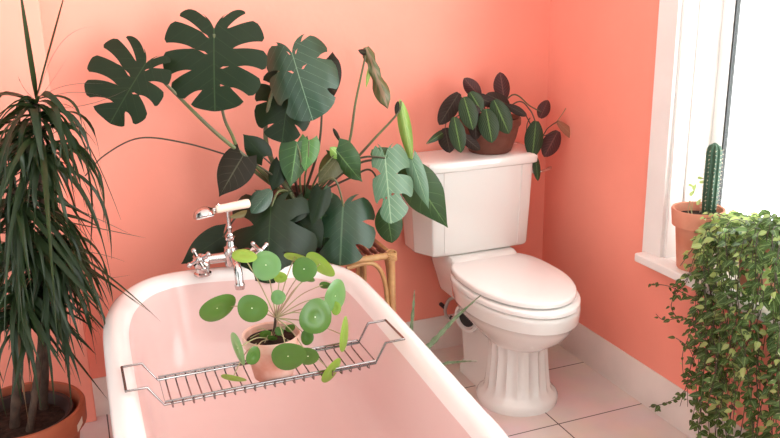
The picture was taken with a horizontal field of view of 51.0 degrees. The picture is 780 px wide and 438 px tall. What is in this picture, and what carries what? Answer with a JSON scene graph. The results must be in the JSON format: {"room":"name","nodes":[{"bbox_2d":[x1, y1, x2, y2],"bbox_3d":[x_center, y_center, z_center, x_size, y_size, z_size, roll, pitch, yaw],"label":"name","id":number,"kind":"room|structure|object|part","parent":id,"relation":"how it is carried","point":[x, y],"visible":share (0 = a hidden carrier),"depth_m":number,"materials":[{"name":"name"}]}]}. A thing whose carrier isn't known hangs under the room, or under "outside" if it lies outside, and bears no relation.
{"room":"bathroom","nodes":[
{"label":"bathroom","id":0,"kind":"room"},
{"bbox_2d":[0,390,73,430],"bbox_3d":[-1.044,0.591,2.325,0.283,0.083,0.283,-8,18,-20],"label":"soil","id":1,"kind":"object","parent":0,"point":[59,415],"depth_m":2.35,"materials":[{"name":"brown soil"}]},
{"bbox_2d":[0,381,86,437],"bbox_3d":[-1.042,0.682,2.352,0.348,0.302,0.348,-8,18,-20],"label":"pot","id":2,"kind":"object","parent":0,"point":[57,419],"depth_m":2.33,"materials":[{"name":"ceramic"}]},
{"bbox_2d":[241,321,300,382],"bbox_3d":[-0.278,0.320,1.934,0.138,0.111,0.138,-8,18,-20],"label":"pot","id":3,"kind":"object","parent":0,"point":[264,368],"depth_m":1.90,"materials":[{"name":"ceramic"}]},
{"bbox_2d":[39,0,550,378],"bbox_3d":[-0.732,-0.551,2.713,2.850,2.450,0.120,-8,18,-20],"label":"wall","id":4,"kind":"structure","parent":0,"point":[424,50],"depth_m":2.82,"materials":[{"name":"pink paint"}]},
{"bbox_2d":[0,0,96,422],"bbox_3d":[-1.490,-0.424,2.340,0.949,2.450,0.055,-8,18,-20],"label":"wall","id":5,"kind":"structure","parent":4,"relation":"attached to","point":[14,64],"depth_m":2.47,"materials":[{"name":"pink paint"}]},
{"bbox_2d":[92,313,462,415],"bbox_3d":[-0.202,0.513,3.157,1.783,0.135,0.020,-8,18,-20],"label":"baseboard","id":6,"kind":"structure","parent":4,"relation":"attached to","point":[425,329],"depth_m":3.28,"materials":[{"name":"paint"}]},
{"bbox_2d":[439,297,456,319],"bbox_3d":[0.242,0.352,3.218,0.037,0.123,0.155,-8,18,-20],"label":"supply hose","id":7,"kind":"object","parent":4,"relation":"attached to","point":[449,299],"visible":0.67,"depth_m":3.24,"materials":[{"name":"grey plastic"}]},
{"bbox_2d":[80,344,688,437],"bbox_3d":[0.026,1.037,1.746,3.200,0.080,3.220,-8,18,-20],"label":"floor","id":8,"kind":"structure","parent":0,"point":[588,405],"depth_m":2.81,"materials":[{"name":"tile"}]},
{"bbox_2d":[0,0,160,437],"bbox_3d":[-0.952,0.110,2.213,0.677,1.475,0.615,5,18,21],"label":"dracaena","id":9,"kind":"object","parent":8,"relation":"on","point":[45,265],"visible":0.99,"depth_m":2.15,"materials":[{"name":"green plant"}]},
{"bbox_2d":[103,264,508,437],"bbox_3d":[-0.223,0.640,1.920,0.763,0.594,1.685,-8,18,-20],"label":"bathtub","id":10,"kind":"object","parent":8,"relation":"on","point":[409,392],"visible":0.84,"depth_m":2.27,"materials":[{"name":"ceramic"}]},
{"bbox_2d":[187,201,268,289],"bbox_3d":[-0.487,0.079,2.471,0.258,0.243,0.156,-8,18,-20],"label":"mixer tap","id":11,"kind":"object","parent":10,"relation":"on","point":[201,262],"visible":0.81,"depth_m":2.50,"materials":[{"name":"silver metal"}]},
{"bbox_3d":[-0.574,0.122,2.459,0.070,0.066,0.039,0,17,5],"label":"cross handle","id":12,"kind":"part","parent":11,"relation":"part of","materials":[{"name":"silver metal"}]},
{"bbox_2d":[193,199,250,219],"bbox_3d":[-0.508,-0.026,2.478,0.176,0.049,0.066,-8,18,-20],"label":"handset","id":13,"kind":"object","parent":11,"relation":"in","point":[202,212],"visible":1,"depth_m":2.47,"materials":[{"name":"beige ceramic"}]},
{"bbox_3d":[-0.479,-0.040,2.494,0.107,0.034,0.029,-8,18,-20],"label":"handle","id":14,"kind":"part","parent":13,"relation":"part of","materials":[{"name":"beige ceramic"}]},
{"bbox_3d":[-0.467,0.157,2.483,0.032,0.085,0.123,-8,18,-20],"label":"spout","id":15,"kind":"part","parent":11,"relation":"part of","materials":[{"name":"silver metal"}]},
{"bbox_3d":[-0.400,0.099,2.524,0.070,0.066,0.040,-11,19,-30],"label":"cross handle","id":16,"kind":"part","parent":11,"relation":"part of","materials":[{"name":"silver metal"}]},
{"bbox_2d":[120,319,404,407],"bbox_3d":[-0.291,0.345,1.948,0.658,0.064,0.138,-8,18,-20],"label":"caddy","id":17,"kind":"object","parent":10,"relation":"on","point":[350,367],"visible":0.78,"depth_m":1.93,"materials":[{"name":"silver metal"}]},
{"bbox_3d":[-0.291,0.357,1.952,0.497,0.005,0.133,-8,18,-20],"label":"rail","id":18,"kind":"part","parent":17,"relation":"part of","materials":[{"name":"silver metal"}]},
{"bbox_2d":[199,249,347,382],"bbox_3d":[-0.250,0.227,1.897,0.376,0.346,0.178,-8,18,-20],"label":"potted pilea","id":19,"kind":"object","parent":17,"relation":"on","point":[273,349],"visible":0.99,"depth_m":1.88,"materials":[{"name":"plant"}]},
{"bbox_2d":[243,239,396,311],"bbox_3d":[-0.257,0.367,2.897,0.495,0.564,0.340,-8,18,-20],"label":"rattan stool","id":20,"kind":"object","parent":8,"relation":"on","point":[381,252],"visible":0.18,"depth_m":2.78,"materials":[{"name":"wicker"}]},
{"bbox_2d":[84,9,447,282],"bbox_3d":[-0.362,-0.249,2.603,1.160,0.824,0.345,-8,18,-20],"label":"monstera","id":21,"kind":"object","parent":20,"relation":"on","point":[300,219],"visible":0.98,"depth_m":2.58,"materials":[{"name":"plant"}]},
{"bbox_3d":[-0.207,0.151,2.688,0.455,0.023,0.023,-8,18,-20],"label":"rail","id":22,"kind":"part","parent":20,"relation":"part of","materials":[{"name":"wicker"}]},
{"bbox_3d":[-0.051,0.084,2.901,0.023,0.023,0.300,-8,18,-20],"label":"rail","id":23,"kind":"part","parent":20,"relation":"part of","materials":[{"name":"wicker"}]},
{"bbox_3d":[0.010,0.382,2.843,0.029,0.556,0.029,-8,18,-20],"label":"leg","id":24,"kind":"part","parent":20,"relation":"part of","materials":[{"name":"wicker"}]},
{"bbox_2d":[410,290,480,365],"bbox_3d":[0.152,0.493,2.515,0.371,0.522,0.223,-8,18,-20],"label":"aloe","id":25,"kind":"object","parent":8,"relation":"on","point":[442,331],"visible":0.29,"depth_m":2.49,"materials":[{"name":"plant"}]},
{"bbox_2d":[401,142,580,416],"bbox_3d":[0.426,0.212,2.917,0.570,0.822,0.735,-8,18,-20],"label":"toilet","id":26,"kind":"object","parent":8,"relation":"on","point":[526,306],"visible":0.98,"depth_m":2.90,"materials":[{"name":"white ceramic"}]},
{"bbox_2d":[455,306,476,332],"bbox_3d":[0.325,0.349,3.027,0.144,0.112,0.112,-16,22,-40],"label":"outlet","id":27,"kind":"object","parent":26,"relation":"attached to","point":[463,322],"depth_m":2.99,"materials":[{"name":"white"}]},
{"bbox_2d":[432,246,516,297],"bbox_3d":[0.329,0.200,3.112,0.276,0.178,0.270,-8,18,-20],"label":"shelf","id":28,"kind":"object","parent":26,"relation":"attached to","point":[458,260],"depth_m":3.03,"materials":[{"name":"white ceramic"}]},
{"bbox_3d":[0.304,-0.226,3.028,0.528,0.040,0.223,-8,18,-20],"label":"cistern lid","id":29,"kind":"part","parent":26,"relation":"part of","materials":[{"name":"white ceramic"}]},
{"bbox_2d":[426,72,569,180],"bbox_3d":[0.387,-0.335,3.012,0.671,0.396,0.259,-13,20,-35],"label":"plant","id":30,"kind":"object","parent":26,"relation":"on","point":[492,131],"visible":0.98,"depth_m":2.88,"materials":[{"name":"plant"}]},
{"bbox_3d":[0.370,-0.314,3.025,0.226,0.127,0.226,-8,18,-20],"label":"bowl pot","id":31,"kind":"part","parent":30,"relation":"part of","materials":[{"name":"ceramic"}]},
{"bbox_3d":[0.436,0.205,2.826,0.358,0.026,0.522,-8,18,-20],"label":"lid","id":32,"kind":"part","parent":26,"relation":"part of","materials":[{"name":"white plastic"}]},
{"bbox_3d":[0.443,0.238,2.818,0.374,0.020,0.530,-8,18,-20],"label":"seat","id":33,"kind":"part","parent":26,"relation":"part of","materials":[{"name":"white plastic"}]},
{"bbox_3d":[0.428,0.317,2.888,0.376,0.167,0.624,-8,18,-20],"label":"bowl","id":34,"kind":"part","parent":26,"relation":"part of","materials":[{"name":"white ceramic"}]},
{"bbox_3d":[0.573,-0.185,3.080,0.086,0.028,0.033,-5,17,-12],"label":"flush lever","id":35,"kind":"part","parent":26,"relation":"part of","materials":[{"name":"silver metal"}]},
{"bbox_2d":[648,209,779,437],"bbox_3d":[1.063,0.354,2.366,0.396,0.844,0.751,-2,16,-3],"label":"trailing ivy","id":36,"kind":"object","parent":8,"relation":"on","point":[753,240],"visible":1,"depth_m":2.27,"materials":[{"name":"plant"}]},
{"bbox_2d":[736,235,779,292],"bbox_3d":[1.092,0.121,2.385,0.176,0.169,0.176,-8,18,-20],"label":"pot","id":37,"kind":"object","parent":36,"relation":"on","point":[743,279],"depth_m":2.34,"materials":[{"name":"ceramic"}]},
{"bbox_2d":[542,0,779,437],"bbox_3d":[1.283,-0.345,1.866,0.260,2.450,3.220,-8,18,-20],"label":"wall","id":38,"kind":"structure","parent":0,"point":[602,53],"depth_m":2.90,"materials":[{"name":"pink paint"}]},
{"bbox_2d":[558,323,755,437],"bbox_3d":[1.199,0.797,2.092,0.020,0.135,3.100,-8,18,-20],"label":"baseboard","id":39,"kind":"structure","parent":38,"relation":"attached to","point":[648,387],"depth_m":2.89,"materials":[{"name":"paint"}]},
{"bbox_2d":[635,0,779,322],"bbox_3d":[1.216,-0.543,1.817,0.270,1.820,1.625,-8,18,-20],"label":"window","id":40,"kind":"structure","parent":38,"relation":"in","point":[701,46],"depth_m":2.56,"materials":[{"name":"white paint"}]},
{"bbox_3d":[1.132,-0.537,1.802,0.018,1.820,1.595,-8,18,-20],"label":"casing","id":41,"kind":"part","parent":40,"relation":"part of","materials":[{"name":"white paint"}]},
{"bbox_2d":[671,143,725,271],"bbox_3d":[0.954,-0.038,2.529,0.160,0.400,0.160,-8,18,-20],"label":"potted cactus","id":42,"kind":"object","parent":40,"relation":"on","point":[686,215],"visible":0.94,"depth_m":2.51,"materials":[{"name":"ceramic"}]},
{"bbox_3d":[1.238,0.317,2.064,0.270,0.030,1.610,-8,18,-20],"label":"sill","id":43,"kind":"part","parent":40,"relation":"part of","materials":[{"name":"white paint"}]},
{"bbox_3d":[1.302,-0.530,1.873,0.075,1.700,1.415,-8,18,-20],"label":"frame","id":44,"kind":"part","parent":40,"relation":"part of","materials":[{"name":"white paint"}]},
{"bbox_2d":[671,201,725,271],"bbox_3d":[0.956,0.059,2.558,0.160,0.196,0.160,-8,18,-20],"label":"pot","id":45,"kind":"object","parent":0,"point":[686,215],"depth_m":2.52,"materials":[{"name":"ceramic"}]}
]}

